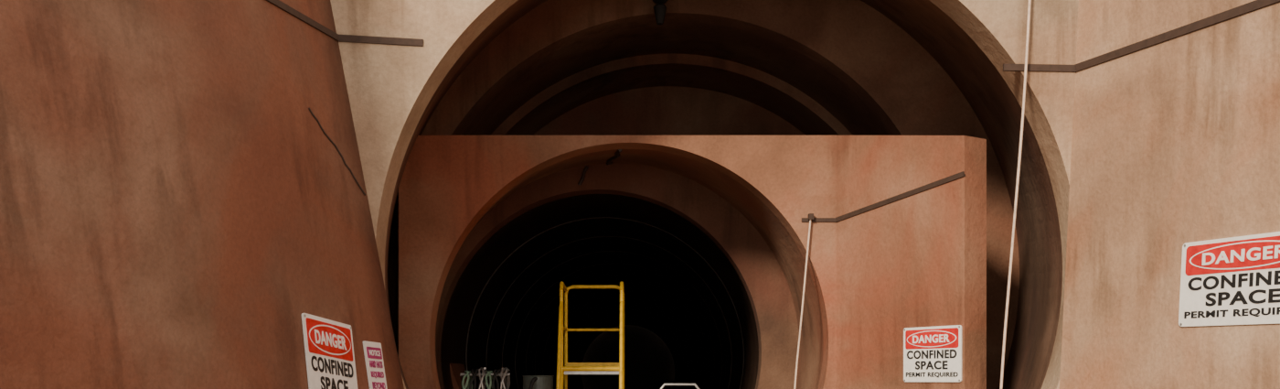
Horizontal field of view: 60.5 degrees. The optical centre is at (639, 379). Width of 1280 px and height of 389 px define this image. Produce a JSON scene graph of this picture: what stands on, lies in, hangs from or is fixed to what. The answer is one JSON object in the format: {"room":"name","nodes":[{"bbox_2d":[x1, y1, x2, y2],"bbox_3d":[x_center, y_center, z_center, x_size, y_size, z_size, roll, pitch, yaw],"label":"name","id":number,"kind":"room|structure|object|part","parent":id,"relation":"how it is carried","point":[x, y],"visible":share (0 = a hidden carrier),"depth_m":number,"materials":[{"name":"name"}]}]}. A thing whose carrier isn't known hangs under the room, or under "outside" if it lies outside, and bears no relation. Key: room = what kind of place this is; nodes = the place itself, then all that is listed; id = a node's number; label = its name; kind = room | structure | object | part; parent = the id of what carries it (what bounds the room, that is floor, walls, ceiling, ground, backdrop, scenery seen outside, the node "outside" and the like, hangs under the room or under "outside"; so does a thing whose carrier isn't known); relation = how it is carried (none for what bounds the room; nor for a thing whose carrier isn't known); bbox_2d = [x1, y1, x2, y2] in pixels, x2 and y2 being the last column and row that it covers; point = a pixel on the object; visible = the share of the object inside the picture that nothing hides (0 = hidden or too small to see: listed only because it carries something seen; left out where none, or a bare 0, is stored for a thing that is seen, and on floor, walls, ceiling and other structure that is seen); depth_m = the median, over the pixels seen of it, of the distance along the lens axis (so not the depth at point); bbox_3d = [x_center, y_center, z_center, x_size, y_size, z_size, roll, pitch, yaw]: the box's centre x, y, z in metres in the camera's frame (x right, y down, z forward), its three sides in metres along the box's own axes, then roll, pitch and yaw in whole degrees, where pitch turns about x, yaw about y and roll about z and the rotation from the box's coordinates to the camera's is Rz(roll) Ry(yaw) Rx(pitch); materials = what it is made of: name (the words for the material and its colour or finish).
{"room":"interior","nodes":[
{"label":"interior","id":0,"kind":"room"},
{"bbox_2d":[0,0,404,388],"bbox_3d":[-5.755,-1.950,2.469,3.492,7.300,15.448,0,0,34],"label":"wall","id":1,"kind":"structure","parent":0,"point":[174,202],"depth_m":6.77,"materials":[{"name":"orange concrete"}]},
{"bbox_2d":[266,0,338,41],"bbox_3d":[-2.632,-2.810,8.499,0.034,0.078,1.046,0,0,17],"label":"expansion joint","id":2,"kind":"object","parent":1,"relation":"attached to","point":[279,4],"visible":1,"depth_m":8.53,"materials":[{"name":"brown metal"}]},
{"bbox_2d":[301,312,357,388],"bbox_3d":[-2.249,-0.092,8.017,0.146,0.767,0.686,0,0,18],"label":"sign","id":3,"kind":"object","parent":1,"relation":"attached to","point":[328,343],"visible":1,"depth_m":7.99,"materials":[{"name":"metal"}]},
{"bbox_2d":[308,106,365,195],"bbox_3d":[-2.390,-1.790,8.670,0.025,0.576,0.667,0,0,26],"label":"grout crack","id":4,"kind":"object","parent":1,"relation":"attached to","point":[309,109],"visible":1,"depth_m":8.66,"materials":[{"name":"black"}]},
{"bbox_2d":[362,340,387,388],"bbox_3d":[-2.060,-0.002,8.597,0.121,0.600,0.270,0,0,17],"label":"notice sign","id":5,"kind":"object","parent":1,"relation":"attached to","point":[372,350],"visible":1,"depth_m":8.58,"materials":[{"name":"white plastic"}]},
{"bbox_2d":[440,193,758,388],"bbox_3d":[-0.487,-0.325,29.290,4.197,4.197,31.980,0,0,0],"label":"lining","id":6,"kind":"object","parent":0,"point":[502,310],"visible":0.93,"depth_m":17.85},
{"bbox_2d":[435,162,799,388],"bbox_3d":[-0.275,-0.400,13.135,4.950,4.600,0.330,0,0,0],"label":"wall","id":7,"kind":"structure","parent":0,"point":[762,275],"depth_m":13.00,"materials":[{"name":"concrete"}]},
{"bbox_2d":[398,135,836,388],"bbox_3d":[-0.225,-0.375,11.143,4.390,4.150,0.314,0,0,0],"label":"bulkhead","id":8,"kind":"object","parent":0,"point":[448,183],"depth_m":11.00,"materials":[{"name":"concrete"}]},
{"bbox_2d":[436,149,823,388],"bbox_3d":[-0.301,-0.379,12.152,4.622,4.617,1.710,0,0,0],"label":"rim","id":9,"kind":"object","parent":8,"relation":"attached to","point":[792,262],"visible":0.63,"depth_m":12.07,"materials":[{"name":"brown metal"}]},
{"bbox_2d":[793,213,813,388],"bbox_3d":[1.599,-0.168,10.965,0.267,2.978,0.090,0,0,0],"label":"hanging cable","id":10,"kind":"object","parent":9,"relation":"attached to","point":[810,215],"visible":1,"depth_m":10.93,"materials":[{"name":"beige plastic"}]},
{"bbox_2d":[581,324,674,388],"bbox_3d":[0.000,-0.400,45.550,6.000,4.400,0.300,0,0,0],"label":"wall","id":11,"kind":"structure","parent":0,"point":[648,360],"depth_m":45.41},
{"bbox_2d":[438,21,891,388],"bbox_3d":[0.400,-1.070,13.650,6.360,6.360,2.700,0,0,0],"label":"wall","id":12,"kind":"structure","parent":0,"point":[766,73],"depth_m":13.75,"materials":[{"name":"concrete"}]},
{"bbox_2d":[533,85,805,135],"bbox_3d":[0.400,-1.100,15.100,7.200,6.600,0.200,0,0,0],"label":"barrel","id":13,"kind":"object","parent":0,"point":[660,110],"depth_m":15.00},
{"bbox_2d":[388,0,1019,388],"bbox_3d":[0.700,-1.300,12.150,8.200,7.400,0.300,0,0,0],"label":"wall","id":14,"kind":"structure","parent":0,"point":[903,85],"depth_m":12.00,"materials":[{"name":"concrete"}]},
{"bbox_2d":[652,0,667,24],"bbox_3d":[0.217,-4.043,11.883,0.240,0.410,0.235,0,0,0],"label":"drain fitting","id":15,"kind":"object","parent":14,"relation":"attached to","point":[659,9],"visible":1,"depth_m":11.81,"materials":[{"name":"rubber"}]},
{"bbox_2d":[330,0,1078,388],"bbox_3d":[0.100,-1.850,9.168,10.200,7.900,0.364,0,0,0],"label":"headwall","id":16,"kind":"structure","parent":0,"point":[395,54],"depth_m":9.00,"materials":[{"name":"beige concrete"}]},
{"bbox_2d":[384,0,1062,388],"bbox_3d":[0.700,-1.150,10.678,7.140,7.140,2.656,0,0,0],"label":"rim","id":17,"kind":"object","parent":16,"relation":"attached to","point":[991,99],"visible":0.57,"depth_m":10.51,"materials":[{"name":"concrete"}]},
{"bbox_2d":[999,0,1031,388],"bbox_3d":[3.038,-1.100,8.935,0.387,4.946,0.150,0,0,0],"label":"hanging cable","id":18,"kind":"object","parent":16,"relation":"attached to","point":[1029,1],"visible":1,"depth_m":8.89,"materials":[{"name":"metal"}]},
{"bbox_2d":[835,135,986,388],"bbox_3d":[2.518,-0.375,10.370,0.294,4.150,1.654,0,0,-32],"label":"wall","id":19,"kind":"structure","parent":0,"point":[911,219],"depth_m":10.20,"materials":[{"name":"concrete"}]},
{"bbox_2d":[903,324,961,381],"bbox_3d":[2.632,-0.230,9.908,0.024,0.500,0.690,0,0,-32],"label":"sign","id":20,"kind":"object","parent":19,"relation":"attached to","point":[930,353],"visible":1,"depth_m":9.88,"materials":[{"name":"metal"}]},
{"bbox_2d":[1059,0,1279,388],"bbox_3d":[6.043,-1.950,3.000,0.810,7.300,13.120,0,0,-21],"label":"wall","id":21,"kind":"structure","parent":0,"point":[1176,142],"depth_m":8.08,"materials":[{"name":"beige concrete"}]},
{"bbox_2d":[1074,0,1279,72],"bbox_3d":[4.506,-2.515,6.499,0.027,0.133,5.340,0,0,-21],"label":"expansion joint","id":22,"kind":"object","parent":21,"relation":"attached to","point":[1255,5],"visible":1,"depth_m":8.01,"materials":[{"name":"brown metal"}]},
{"bbox_2d":[1178,231,1279,326],"bbox_3d":[4.068,-0.670,7.396,0.047,0.617,1.049,0,0,-21],"label":"sign","id":23,"kind":"object","parent":21,"relation":"attached to","point":[1232,280],"visible":1,"depth_m":7.47,"materials":[{"name":"metal"}]},
{"bbox_3d":[0.500,1.660,21.000,17.000,0.120,50.000,0,0,0],"label":"floor","id":24,"kind":"structure","parent":0,"visible":0},
{"bbox_2d":[459,366,510,388],"bbox_3d":[-1.750,0.729,12.400,0.560,1.744,0.364,0,0,0],"label":"safety harnesses","id":25,"kind":"object","parent":24,"relation":"on","point":[474,374],"visible":1,"depth_m":12.30,"materials":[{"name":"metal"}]},
{"bbox_2d":[522,374,554,388],"bbox_3d":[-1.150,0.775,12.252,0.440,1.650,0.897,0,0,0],"label":"bucket","id":26,"kind":"object","parent":24,"relation":"on","point":[529,381],"visible":1,"depth_m":12.23,"materials":[{"name":"metal"}]},
{"bbox_2d":[555,281,624,388],"bbox_3d":[-0.530,0.250,11.953,0.716,2.701,1.653,0,0,0],"label":"ladder","id":27,"kind":"object","parent":24,"relation":"on","point":[569,368],"visible":1,"depth_m":11.99,"materials":[{"name":"yellow metal"}]},
{"bbox_3d":[-0.860,-0.107,11.671,0.038,1.515,0.678,0,0,0],"label":"handrail","id":28,"kind":"part","parent":27,"relation":"part of","materials":[{"name":"yellow metal"}]},
{"bbox_3d":[-0.860,0.250,12.000,0.042,2.460,0.040,0,0,0],"label":"post","id":29,"kind":"part","parent":27,"relation":"part of","materials":[{"name":"yellow metal"}]},
{"bbox_3d":[-0.860,-1.023,12.367,0.042,0.110,0.767,0,0,0],"label":"rail","id":30,"kind":"part","parent":27,"relation":"part of","materials":[{"name":"yellow metal"}]},
{"bbox_3d":[-0.530,-0.580,12.750,0.660,0.032,0.034,0,0,0],"label":"rail","id":31,"kind":"part","parent":27,"relation":"part of","materials":[{"name":"yellow metal"}]},
{"bbox_3d":[-0.200,-0.107,11.671,0.038,1.515,0.678,0,0,0],"label":"handrail","id":32,"kind":"part","parent":27,"relation":"part of","materials":[{"name":"yellow metal"}]},
{"bbox_3d":[-0.200,0.250,12.000,0.042,2.460,0.040,0,0,0],"label":"post","id":33,"kind":"part","parent":27,"relation":"part of","materials":[{"name":"yellow metal"}]},
{"bbox_3d":[-0.200,-1.023,12.367,0.042,0.110,0.767,0,0,0],"label":"rail","id":34,"kind":"part","parent":27,"relation":"part of","materials":[{"name":"yellow metal"}]},
{"bbox_2d":[660,383,699,388],"bbox_3d":[0.435,0.819,12.250,0.490,1.563,0.700,0,0,0],"label":"cart","id":35,"kind":"object","parent":24,"relation":"on","point":[664,384],"visible":1,"depth_m":11.99,"materials":[{"name":"metal"}]}
]}

